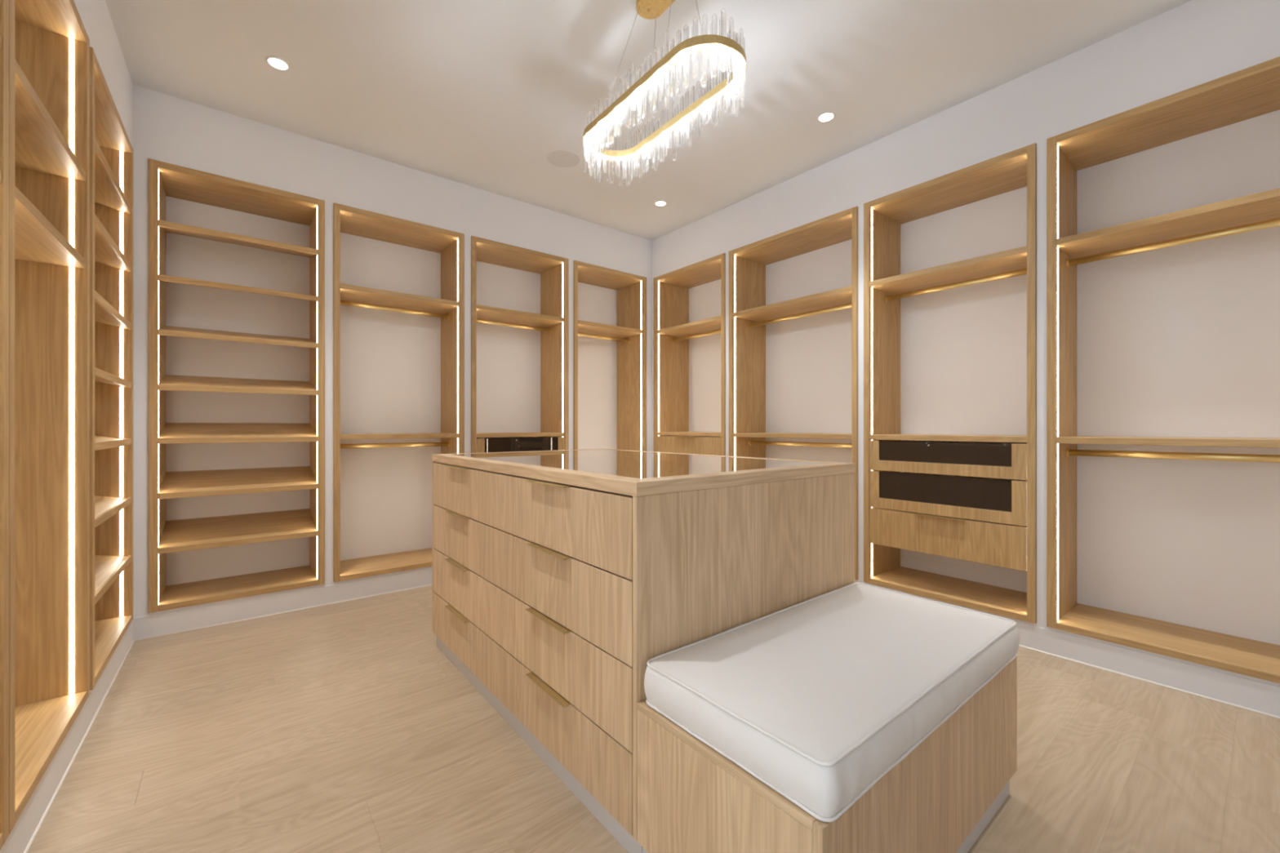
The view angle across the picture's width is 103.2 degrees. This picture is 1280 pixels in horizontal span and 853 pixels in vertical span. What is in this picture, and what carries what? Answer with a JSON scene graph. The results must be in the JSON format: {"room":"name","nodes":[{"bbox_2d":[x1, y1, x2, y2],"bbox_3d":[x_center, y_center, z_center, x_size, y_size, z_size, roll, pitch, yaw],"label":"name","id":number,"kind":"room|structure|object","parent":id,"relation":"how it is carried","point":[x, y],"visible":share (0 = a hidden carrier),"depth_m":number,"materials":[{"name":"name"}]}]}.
{"room":"walk-in closet","nodes":[
{"label":"walk-in closet","id":0,"kind":"room"},
{"bbox_2d":[73,0,132,691],"bbox_3d":[-1.223,-0.317,0.500,0.511,2.740,4.712,0,0,-39],"label":"wall","id":1,"kind":"structure","parent":0,"point":[95,15],"depth_m":2.07,"materials":[{"name":"white paint"}]},
{"bbox_2d":[0,0,8,849],"bbox_3d":[-1.364,-0.205,0.718,0.428,2.263,0.762,0,0,-38],"label":"wardrobe","id":2,"kind":"object","parent":1,"relation":"in","point":[4,4],"visible":1,"depth_m":1.12,"materials":[{"name":"brown wood"}]},
{"bbox_2d":[0,35,1,49],"bbox_3d":[-1.358,-0.848,0.722,0.407,0.029,0.696,0,0,-38],"label":"shelf","id":3,"kind":"object","parent":2,"relation":"attached to","point":[0,36],"depth_m":1.12,"materials":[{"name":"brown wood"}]},
{"bbox_2d":[0,169,1,183],"bbox_3d":[-1.358,-0.552,0.722,0.407,0.029,0.696,0,0,-38],"label":"shelf","id":4,"kind":"object","parent":2,"relation":"attached to","point":[0,170],"depth_m":1.12,"materials":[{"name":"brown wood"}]},
{"bbox_2d":[8,0,89,834],"bbox_3d":[-1.835,-0.205,1.321,0.428,2.263,0.758,0,0,-38],"label":"wardrobe","id":5,"kind":"object","parent":1,"relation":"attached to","point":[49,41],"visible":1,"depth_m":1.66,"materials":[{"name":"brown wood"}]},
{"bbox_2d":[14,59,85,181],"bbox_3d":[-1.829,-0.848,1.325,0.407,0.029,0.692,0,0,-38],"label":"shelf","id":6,"kind":"object","parent":5,"relation":"attached to","point":[41,150],"depth_m":1.49,"materials":[{"name":"brown wood"}]},
{"bbox_2d":[14,185,85,268],"bbox_3d":[-1.829,-0.552,1.325,0.407,0.029,0.692,0,0,-38],"label":"shelf","id":7,"kind":"object","parent":5,"relation":"attached to","point":[37,243],"depth_m":1.49,"materials":[{"name":"brown wood"}]},
{"bbox_2d":[69,38,74,153],"bbox_3d":[-1.908,-1.083,1.703,0.011,0.439,0.002,0,0,-38],"label":"strip light","id":8,"kind":"object","parent":5,"relation":"on","point":[71,41],"depth_m":1.70,"materials":[{"name":"white plastic"}]},
{"bbox_2d":[69,178,74,247],"bbox_3d":[-1.908,-0.700,1.703,0.011,0.265,0.002,0,0,-38],"label":"strip light","id":9,"kind":"object","parent":5,"relation":"on","point":[71,180],"depth_m":1.70,"materials":[{"name":"white plastic"}]},
{"bbox_2d":[69,266,74,694],"bbox_3d":[-1.908,0.180,1.703,0.011,1.433,0.002,0,0,-38],"label":"strip light","id":10,"kind":"object","parent":5,"relation":"on","point":[71,268],"depth_m":1.70,"materials":[{"name":"white plastic"}]},
{"bbox_2d":[0,617,134,852],"bbox_3d":[-1.587,0.998,1.334,0.004,0.112,2.948,0,0,-38],"label":"baseboard","id":11,"kind":"structure","parent":1,"relation":"attached to","point":[20,837],"depth_m":1.52,"materials":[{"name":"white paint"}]},
{"bbox_2d":[89,46,133,690],"bbox_3d":[-2.354,-0.205,1.985,0.428,2.263,0.838,0,0,-38],"label":"shelf unit","id":12,"kind":"object","parent":1,"relation":"in","point":[111,149],"visible":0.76,"depth_m":2.35,"materials":[{"name":"brown wood"}]},
{"bbox_2d":[120,151,123,191],"bbox_3d":[-2.451,-1.173,2.398,0.011,0.259,0.002,0,0,-38],"label":"strip light","id":13,"kind":"object","parent":12,"relation":"on","point":[121,153],"depth_m":2.40,"materials":[{"name":"white plastic"}]},
{"bbox_2d":[120,212,123,253],"bbox_3d":[-2.451,-0.892,2.398,0.011,0.245,0.002,0,0,-38],"label":"strip light","id":14,"kind":"object","parent":12,"relation":"on","point":[121,213],"depth_m":2.40,"materials":[{"name":"white plastic"}]},
{"bbox_2d":[120,270,123,315],"bbox_3d":[-2.451,-0.618,2.398,0.011,0.246,0.002,0,0,-38],"label":"strip light","id":15,"kind":"object","parent":12,"relation":"on","point":[121,271],"depth_m":2.40,"materials":[{"name":"white plastic"}]},
{"bbox_2d":[120,328,123,378],"bbox_3d":[-2.451,-0.342,2.398,0.011,0.248,0.002,0,0,-38],"label":"strip light","id":16,"kind":"object","parent":12,"relation":"on","point":[121,329],"depth_m":2.40,"materials":[{"name":"white plastic"}]},
{"bbox_2d":[120,386,123,438],"bbox_3d":[-2.451,-0.068,2.398,0.011,0.242,0.002,0,0,-38],"label":"strip light","id":17,"kind":"object","parent":12,"relation":"on","point":[121,388],"depth_m":2.40,"materials":[{"name":"white plastic"}]},
{"bbox_2d":[120,446,123,497],"bbox_3d":[-2.451,0.207,2.398,0.011,0.249,0.002,0,0,-38],"label":"strip light","id":18,"kind":"object","parent":12,"relation":"on","point":[121,447],"depth_m":2.40,"materials":[{"name":"white plastic"}]},
{"bbox_2d":[120,508,123,555],"bbox_3d":[-2.451,0.484,2.398,0.011,0.247,0.002,0,0,-38],"label":"strip light","id":19,"kind":"object","parent":12,"relation":"on","point":[121,511],"depth_m":2.40,"materials":[{"name":"white plastic"}]},
{"bbox_2d":[120,571,123,617],"bbox_3d":[-2.451,0.766,2.398,0.011,0.260,0.002,0,0,-38],"label":"strip light","id":20,"kind":"object","parent":12,"relation":"on","point":[122,574],"depth_m":2.40,"materials":[{"name":"white plastic"}]},
{"bbox_2d":[132,84,651,617],"bbox_3d":[-1.525,-0.317,3.574,3.817,2.740,0.460,0,0,-39],"label":"wall","id":21,"kind":"structure","parent":0,"point":[168,129],"depth_m":3.02,"materials":[{"name":"white paint"}]},
{"bbox_2d":[148,158,324,613],"bbox_3d":[-2.288,-0.205,2.926,0.750,2.263,0.428,0,0,-39],"label":"shelf unit","id":22,"kind":"object","parent":21,"relation":"in","point":[237,268],"visible":1,"depth_m":2.96,"materials":[{"name":"brown wood"}]},
{"bbox_2d":[158,170,159,219],"bbox_3d":[-2.443,-1.173,2.573,0.002,0.259,0.011,0,0,-39],"label":"strip light","id":23,"kind":"object","parent":22,"relation":"on","point":[158,171],"depth_m":2.57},
{"bbox_2d":[158,226,159,274],"bbox_3d":[-2.443,-0.892,2.573,0.002,0.245,0.011,0,0,-39],"label":"strip light","id":24,"kind":"object","parent":22,"relation":"on","point":[158,227],"depth_m":2.57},
{"bbox_2d":[158,280,159,328],"bbox_3d":[-2.443,-0.618,2.573,0.002,0.246,0.011,0,0,-39],"label":"strip light","id":25,"kind":"object","parent":22,"relation":"on","point":[158,281],"depth_m":2.57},
{"bbox_2d":[158,335,159,384],"bbox_3d":[-2.443,-0.342,2.573,0.002,0.248,0.011,0,0,-39],"label":"strip light","id":26,"kind":"object","parent":22,"relation":"on","point":[158,335],"depth_m":2.57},
{"bbox_2d":[158,390,159,437],"bbox_3d":[-2.443,-0.068,2.573,0.002,0.242,0.011,0,0,-39],"label":"strip light","id":27,"kind":"object","parent":22,"relation":"on","point":[158,390],"depth_m":2.57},
{"bbox_2d":[158,444,159,492],"bbox_3d":[-2.443,0.207,2.573,0.002,0.249,0.011,0,0,-39],"label":"strip light","id":28,"kind":"object","parent":22,"relation":"on","point":[158,444],"depth_m":2.57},
{"bbox_2d":[158,499,159,546],"bbox_3d":[-2.443,0.484,2.573,0.002,0.247,0.011,0,0,-39],"label":"strip light","id":29,"kind":"object","parent":22,"relation":"on","point":[158,500],"depth_m":2.57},
{"bbox_2d":[158,554,159,603],"bbox_3d":[-2.443,0.766,2.573,0.002,0.260,0.011,0,0,-39],"label":"strip light","id":30,"kind":"object","parent":22,"relation":"on","point":[158,554],"depth_m":2.57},
{"bbox_2d":[316,206,317,249],"bbox_3d":[-1.910,-1.173,3.001,0.002,0.259,0.011,0,0,-39],"label":"strip light","id":31,"kind":"object","parent":22,"relation":"on","point":[317,206],"depth_m":3.00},
{"bbox_2d":[316,255,317,296],"bbox_3d":[-1.910,-0.892,3.001,0.002,0.245,0.011,0,0,-39],"label":"strip light","id":32,"kind":"object","parent":22,"relation":"on","point":[317,255],"depth_m":3.00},
{"bbox_2d":[316,301,317,342],"bbox_3d":[-1.910,-0.618,3.001,0.002,0.246,0.011,0,0,-39],"label":"strip light","id":33,"kind":"object","parent":22,"relation":"on","point":[317,301],"depth_m":3.00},
{"bbox_2d":[316,348,317,390],"bbox_3d":[-1.910,-0.342,3.001,0.002,0.248,0.011,0,0,-39],"label":"strip light","id":34,"kind":"object","parent":22,"relation":"on","point":[317,348],"depth_m":3.00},
{"bbox_2d":[316,395,317,435],"bbox_3d":[-1.910,-0.068,3.001,0.002,0.242,0.011,0,0,-39],"label":"strip light","id":35,"kind":"object","parent":22,"relation":"on","point":[317,395],"depth_m":3.00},
{"bbox_2d":[316,441,317,483],"bbox_3d":[-1.910,0.207,3.001,0.002,0.249,0.011,0,0,-39],"label":"strip light","id":36,"kind":"object","parent":22,"relation":"on","point":[317,442],"depth_m":3.00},
{"bbox_2d":[316,488,317,529],"bbox_3d":[-1.910,0.484,3.001,0.002,0.247,0.011,0,0,-39],"label":"strip light","id":37,"kind":"object","parent":22,"relation":"on","point":[317,489],"depth_m":3.00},
{"bbox_2d":[316,536,317,578],"bbox_3d":[-1.910,0.766,3.001,0.002,0.260,0.011,0,0,-39],"label":"strip light","id":38,"kind":"object","parent":22,"relation":"on","point":[317,536],"depth_m":3.00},
{"bbox_2d":[133,568,431,640],"bbox_3d":[-1.195,0.998,3.542,3.342,0.112,0.004,0,0,-39],"label":"baseboard","id":39,"kind":"structure","parent":21,"relation":"attached to","point":[147,626],"depth_m":2.84,"materials":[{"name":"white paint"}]},
{"bbox_2d":[333,202,464,582],"bbox_3d":[-1.654,-0.205,3.435,0.781,2.263,0.428,0,0,-39],"label":"wardrobe","id":40,"kind":"object","parent":21,"relation":"attached to","point":[398,284],"visible":0.84,"depth_m":3.53,"materials":[{"name":"brown wood"}]},
{"bbox_2d":[340,283,459,314],"bbox_3d":[-1.649,-0.848,3.429,0.715,0.029,0.407,0,0,-39],"label":"shelf","id":41,"kind":"object","parent":40,"relation":"attached to","point":[348,292],"depth_m":3.35,"materials":[{"name":"brown wood"}]},
{"bbox_2d":[340,433,459,439],"bbox_3d":[-1.649,0.061,3.429,0.715,0.029,0.407,0,0,-39],"label":"shelf","id":42,"kind":"object","parent":40,"relation":"attached to","point":[343,436],"depth_m":3.31,"materials":[{"name":"brown wood"}]},
{"bbox_2d":[457,239,457,301],"bbox_3d":[-1.264,-1.083,3.519,0.002,0.439,0.011,0,0,-39],"label":"strip light","id":43,"kind":"object","parent":40,"relation":"on","point":[457,239],"depth_m":3.52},
{"bbox_2d":[457,306,457,433],"bbox_3d":[-1.264,-0.394,3.519,0.002,0.878,0.011,0,0,-39],"label":"strip light","id":44,"kind":"object","parent":40,"relation":"on","point":[457,307],"depth_m":3.52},
{"bbox_2d":[471,235,568,453],"bbox_3d":[-0.999,-0.205,3.948,0.780,2.263,0.448,0,0,-39],"label":"wardrobe","id":45,"kind":"object","parent":21,"relation":"in","point":[520,295],"visible":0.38,"depth_m":4.08,"materials":[{"name":"brown wood"}]},
{"bbox_2d":[476,304,564,328],"bbox_3d":[-1.000,-0.848,3.950,0.714,0.029,0.407,0,0,-39],"label":"shelf","id":46,"kind":"object","parent":45,"relation":"attached to","point":[486,313],"depth_m":3.91,"materials":[{"name":"brown wood"}]},
{"bbox_2d":[476,432,564,437],"bbox_3d":[-1.000,0.061,3.950,0.714,0.029,0.407,0,0,-39],"label":"shelf","id":47,"kind":"object","parent":45,"relation":"attached to","point":[478,434],"depth_m":3.84,"materials":[{"name":"brown wood"}]},
{"bbox_2d":[562,263,563,317],"bbox_3d":[-0.615,-1.083,4.040,0.002,0.439,0.011,0,0,-39],"label":"strip light","id":48,"kind":"object","parent":45,"relation":"on","point":[562,264],"depth_m":4.04,"materials":[{"name":"white plastic"}]},
{"bbox_2d":[562,322,563,432],"bbox_3d":[-0.615,-0.394,4.040,0.002,0.878,0.011,0,0,-39],"label":"strip light","id":49,"kind":"object","parent":45,"relation":"on","point":[562,322],"depth_m":4.04,"materials":[{"name":"white plastic"}]},
{"bbox_2d":[573,260,646,451],"bbox_3d":[-0.367,-0.205,4.468,0.753,2.263,0.428,0,0,-39],"label":"wardrobe","id":50,"kind":"object","parent":21,"relation":"attached to","point":[610,305],"visible":0.59,"depth_m":4.65,"materials":[{"name":"brown wood"}]},
{"bbox_2d":[577,320,643,337],"bbox_3d":[-0.362,-0.848,4.463,0.687,0.029,0.407,0,0,-39],"label":"shelf","id":51,"kind":"object","parent":50,"relation":"attached to","point":[584,326],"depth_m":4.41,"materials":[{"name":"brown wood"}]},
{"bbox_2d":[640,281,641,329],"bbox_3d":[0.012,-1.083,4.544,0.002,0.439,0.011,0,0,-39],"label":"strip light","id":52,"kind":"object","parent":50,"relation":"on","point":[641,282],"depth_m":4.54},
{"bbox_2d":[640,333,641,450],"bbox_3d":[0.012,0.032,4.544,0.002,1.729,0.011,0,0,-39],"label":"strip light","id":53,"kind":"object","parent":50,"relation":"on","point":[641,334],"depth_m":4.54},
{"bbox_2d":[105,0,1191,240],"bbox_3d":[0.133,-1.736,1.870,4.450,0.100,5.350,0,0,-39],"label":"ceiling","id":54,"kind":"structure","parent":0,"point":[478,94],"depth_m":2.41,"materials":[{"name":"white paint"}]},
{"bbox_2d":[265,55,290,71],"bbox_3d":[-1.679,-1.684,2.353,0.096,0.005,0.096,0,0,-39],"label":"recessed light","id":55,"kind":"object","parent":54,"relation":"in","point":[275,62],"visible":1,"depth_m":2.35,"materials":[{"name":"white"}]},
{"bbox_2d":[546,149,580,168],"bbox_3d":[-0.481,-1.684,3.189,0.212,0.004,0.212,0,0,-39],"label":"ceiling speaker","id":56,"kind":"object","parent":54,"relation":"attached to","point":[559,157],"visible":1,"depth_m":3.18,"materials":[{"name":"white paint"}]},
{"bbox_2d":[654,200,666,206],"bbox_3d":[0.156,-1.684,3.826,0.096,0.005,0.096,0,0,-39],"label":"recessed light","id":57,"kind":"object","parent":54,"relation":"in","point":[659,203],"visible":1,"depth_m":3.82,"materials":[{"name":"white"}]},
{"bbox_2d":[582,0,746,186],"bbox_3d":[0.061,-1.395,1.993,0.285,0.581,0.833,0,0,-37],"label":"chandelier","id":58,"kind":"object","parent":54,"relation":"hanging from","point":[704,101],"visible":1,"depth_m":1.93,"materials":[{"name":"glass"}]},
{"bbox_2d":[816,111,835,122],"bbox_3d":[1.012,-1.684,2.760,0.096,0.005,0.096,0,0,-39],"label":"recessed light","id":59,"kind":"object","parent":54,"relation":"in","point":[825,117],"visible":1,"depth_m":2.76,"materials":[{"name":"white"}]},
{"bbox_2d":[26,585,1279,852],"bbox_3d":[0.133,1.103,1.870,4.450,0.100,5.350,0,0,-39],"label":"floor","id":60,"kind":"structure","parent":0,"point":[343,726],"depth_m":1.59,"materials":[{"name":"brown wood"}]},
{"bbox_2d":[431,448,855,852],"bbox_3d":[-0.119,0.593,2.130,1.026,0.922,1.586,0,0,-39],"label":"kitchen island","id":61,"kind":"object","parent":60,"relation":"on","point":[557,576],"visible":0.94,"depth_m":1.50,"materials":[{"name":"brown wood"}]},
{"bbox_2d":[438,462,633,496],"bbox_3d":[-0.109,0.169,2.138,0.962,0.048,1.549,0,0,-39],"label":"countertop edge","id":62,"kind":"object","parent":61,"relation":"on","point":[617,470],"depth_m":1.65,"materials":[{"name":"beige wood"}]},
{"bbox_2d":[637,656,1017,852],"bbox_3d":[0.537,0.854,1.328,1.006,0.400,0.485,0,0,-39],"label":"bench","id":63,"kind":"object","parent":60,"relation":"on","point":[942,796],"visible":0.58,"depth_m":1.08,"materials":[{"name":"brown wood"}]},
{"bbox_2d":[644,582,1019,822],"bbox_3d":[0.545,0.600,1.325,1.014,0.106,0.496,0,0,-39],"label":"bench cushion","id":64,"kind":"object","parent":63,"relation":"on","point":[817,699],"visible":1,"depth_m":1.12,"materials":[{"name":"white fabric"}]},
{"bbox_2d":[651,0,1279,686],"bbox_3d":[1.761,-0.317,2.897,0.460,2.740,4.712,0,0,-39],"label":"wall","id":65,"kind":"structure","parent":0,"point":[1193,43],"depth_m":2.40,"materials":[{"name":"white paint"}]},
{"bbox_2d":[653,253,725,455],"bbox_3d":[0.542,-0.205,4.354,0.448,2.263,0.843,0,0,-39],"label":"wardrobe","id":66,"kind":"object","parent":65,"relation":"in","point":[689,302],"visible":0.46,"depth_m":4.57,"materials":[{"name":"brown wood"}]},
{"bbox_2d":[657,281,659,329],"bbox_3d":[0.168,-1.083,4.551,0.011,0.439,0.002,0,0,-39],"label":"strip light","id":67,"kind":"object","parent":66,"relation":"on","point":[658,282],"depth_m":4.55,"materials":[{"name":"white plastic"}]},
{"bbox_2d":[657,333,659,431],"bbox_3d":[0.168,-0.394,4.551,0.011,0.878,0.002,0,0,-39],"label":"strip light","id":68,"kind":"object","parent":66,"relation":"on","point":[658,334],"depth_m":4.55,"materials":[{"name":"white plastic"}]},
{"bbox_2d":[656,315,720,337],"bbox_3d":[0.544,-0.848,4.356,0.407,0.029,0.777,0,0,-39],"label":"shelf","id":69,"kind":"object","parent":66,"relation":"attached to","point":[711,324],"depth_m":4.34,"materials":[{"name":"brown wood"}]},
{"bbox_2d":[656,431,720,436],"bbox_3d":[0.544,0.061,4.356,0.407,0.029,0.777,0,0,-39],"label":"shelf","id":70,"kind":"object","parent":66,"relation":"attached to","point":[658,433],"depth_m":4.30,"materials":[{"name":"brown wood"}]},
{"bbox_2d":[728,206,857,579],"bbox_3d":[1.160,-0.205,3.600,0.428,2.263,1.018,0,0,-39],"label":"wardrobe","id":71,"kind":"object","parent":65,"relation":"attached to","point":[793,293],"visible":0.58,"depth_m":3.79,"materials":[{"name":"brown wood"}]},
{"bbox_2d":[734,255,735,312],"bbox_3d":[0.724,-1.083,3.860,0.011,0.439,0.002,0,0,-39],"label":"strip light","id":72,"kind":"object","parent":71,"relation":"on","point":[735,255],"depth_m":3.86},
{"bbox_2d":[734,317,735,432],"bbox_3d":[0.724,-0.394,3.860,0.011,0.878,0.002,0,0,-39],"label":"strip light","id":73,"kind":"object","parent":71,"relation":"on","point":[735,317],"depth_m":3.86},
{"bbox_2d":[732,285,851,321],"bbox_3d":[1.155,-0.848,3.596,0.407,0.029,0.952,0,0,-39],"label":"shelf","id":74,"kind":"object","parent":71,"relation":"attached to","point":[841,296],"depth_m":3.55,"materials":[{"name":"brown wood"}]},
{"bbox_2d":[732,432,851,439],"bbox_3d":[1.155,0.061,3.596,0.407,0.029,0.952,0,0,-39],"label":"shelf","id":75,"kind":"object","parent":71,"relation":"attached to","point":[735,435],"depth_m":3.54,"materials":[{"name":"brown wood"}]},
{"bbox_2d":[863,142,1036,623],"bbox_3d":[1.759,-0.205,2.839,0.448,2.263,0.834,0,0,-39],"label":"wardrobe","id":76,"kind":"object","parent":65,"relation":"in","point":[950,260],"visible":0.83,"depth_m":2.88,"materials":[{"name":"brown wood"}]},
{"bbox_2d":[871,208,872,280],"bbox_3d":[1.387,-1.083,3.033,0.011,0.439,0.002,0,0,-39],"label":"strip light","id":77,"kind":"object","parent":76,"relation":"on","point":[872,209],"depth_m":3.03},
{"bbox_2d":[871,287,872,434],"bbox_3d":[1.387,-0.394,3.033,0.011,0.878,0.002,0,0,-39],"label":"strip light","id":78,"kind":"object","parent":76,"relation":"on","point":[872,287],"depth_m":3.03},
{"bbox_2d":[871,440,872,577],"bbox_3d":[1.387,0.486,3.033,0.011,0.820,0.002,0,0,-39],"label":"strip light","id":79,"kind":"object","parent":76,"relation":"on","point":[872,440],"depth_m":3.03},
{"bbox_2d":[869,245,1026,294],"bbox_3d":[1.761,-0.848,2.841,0.407,0.029,0.768,0,0,-39],"label":"shelf","id":80,"kind":"object","parent":76,"relation":"attached to","point":[1013,260],"depth_m":2.78,"materials":[{"name":"brown wood"}]},
{"bbox_2d":[869,434,1026,442],"bbox_3d":[1.761,0.061,2.841,0.407,0.029,0.768,0,0,-39],"label":"shelf","id":81,"kind":"object","parent":76,"relation":"attached to","point":[873,437],"depth_m":2.75,"materials":[{"name":"brown wood"}]},
{"bbox_2d":[854,581,1279,718],"bbox_3d":[1.582,0.998,2.750,0.004,0.112,4.708,0,0,-39],"label":"baseboard","id":82,"kind":"structure","parent":65,"relation":"attached to","point":[1244,692],"depth_m":2.07,"materials":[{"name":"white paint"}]},
{"bbox_2d":[1046,56,1279,683],"bbox_3d":[2.382,-0.205,2.078,0.428,2.263,1.050,0,0,-39],"label":"wardrobe","id":83,"kind":"object","parent":65,"relation":"in","point":[1163,214],"visible":1,"depth_m":2.29,"materials":[{"name":"brown wood"}]},
{"bbox_2d":[1057,145,1057,239],"bbox_3d":[1.936,-1.083,2.350,0.011,0.439,0.002,0,0,-39],"label":"strip light","id":84,"kind":"object","parent":83,"relation":"on","point":[1057,145],"depth_m":2.35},
{"bbox_2d":[1057,247,1057,436],"bbox_3d":[1.936,-0.394,2.350,0.011,0.878,0.002,0,0,-39],"label":"strip light","id":85,"kind":"object","parent":83,"relation":"on","point":[1057,247],"depth_m":2.35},
{"bbox_2d":[1057,443,1057,620],"bbox_3d":[1.936,0.486,2.350,0.011,0.820,0.002,0,0,-39],"label":"strip light","id":86,"kind":"object","parent":83,"relation":"on","point":[1057,443],"depth_m":2.35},
{"bbox_2d":[1055,188,1279,259],"bbox_3d":[2.377,-0.848,2.074,0.407,0.029,0.984,0,0,-39],"label":"shelf","id":87,"kind":"object","parent":83,"relation":"attached to","point":[1264,206],"depth_m":2.13,"materials":[{"name":"brown wood"}]},
{"bbox_2d":[1055,435,1279,448],"bbox_3d":[2.377,0.061,2.074,0.407,0.029,0.984,0,0,-39],"label":"shelf","id":88,"kind":"object","parent":83,"relation":"attached to","point":[1191,442],"depth_m":2.14,"materials":[{"name":"brown wood"}]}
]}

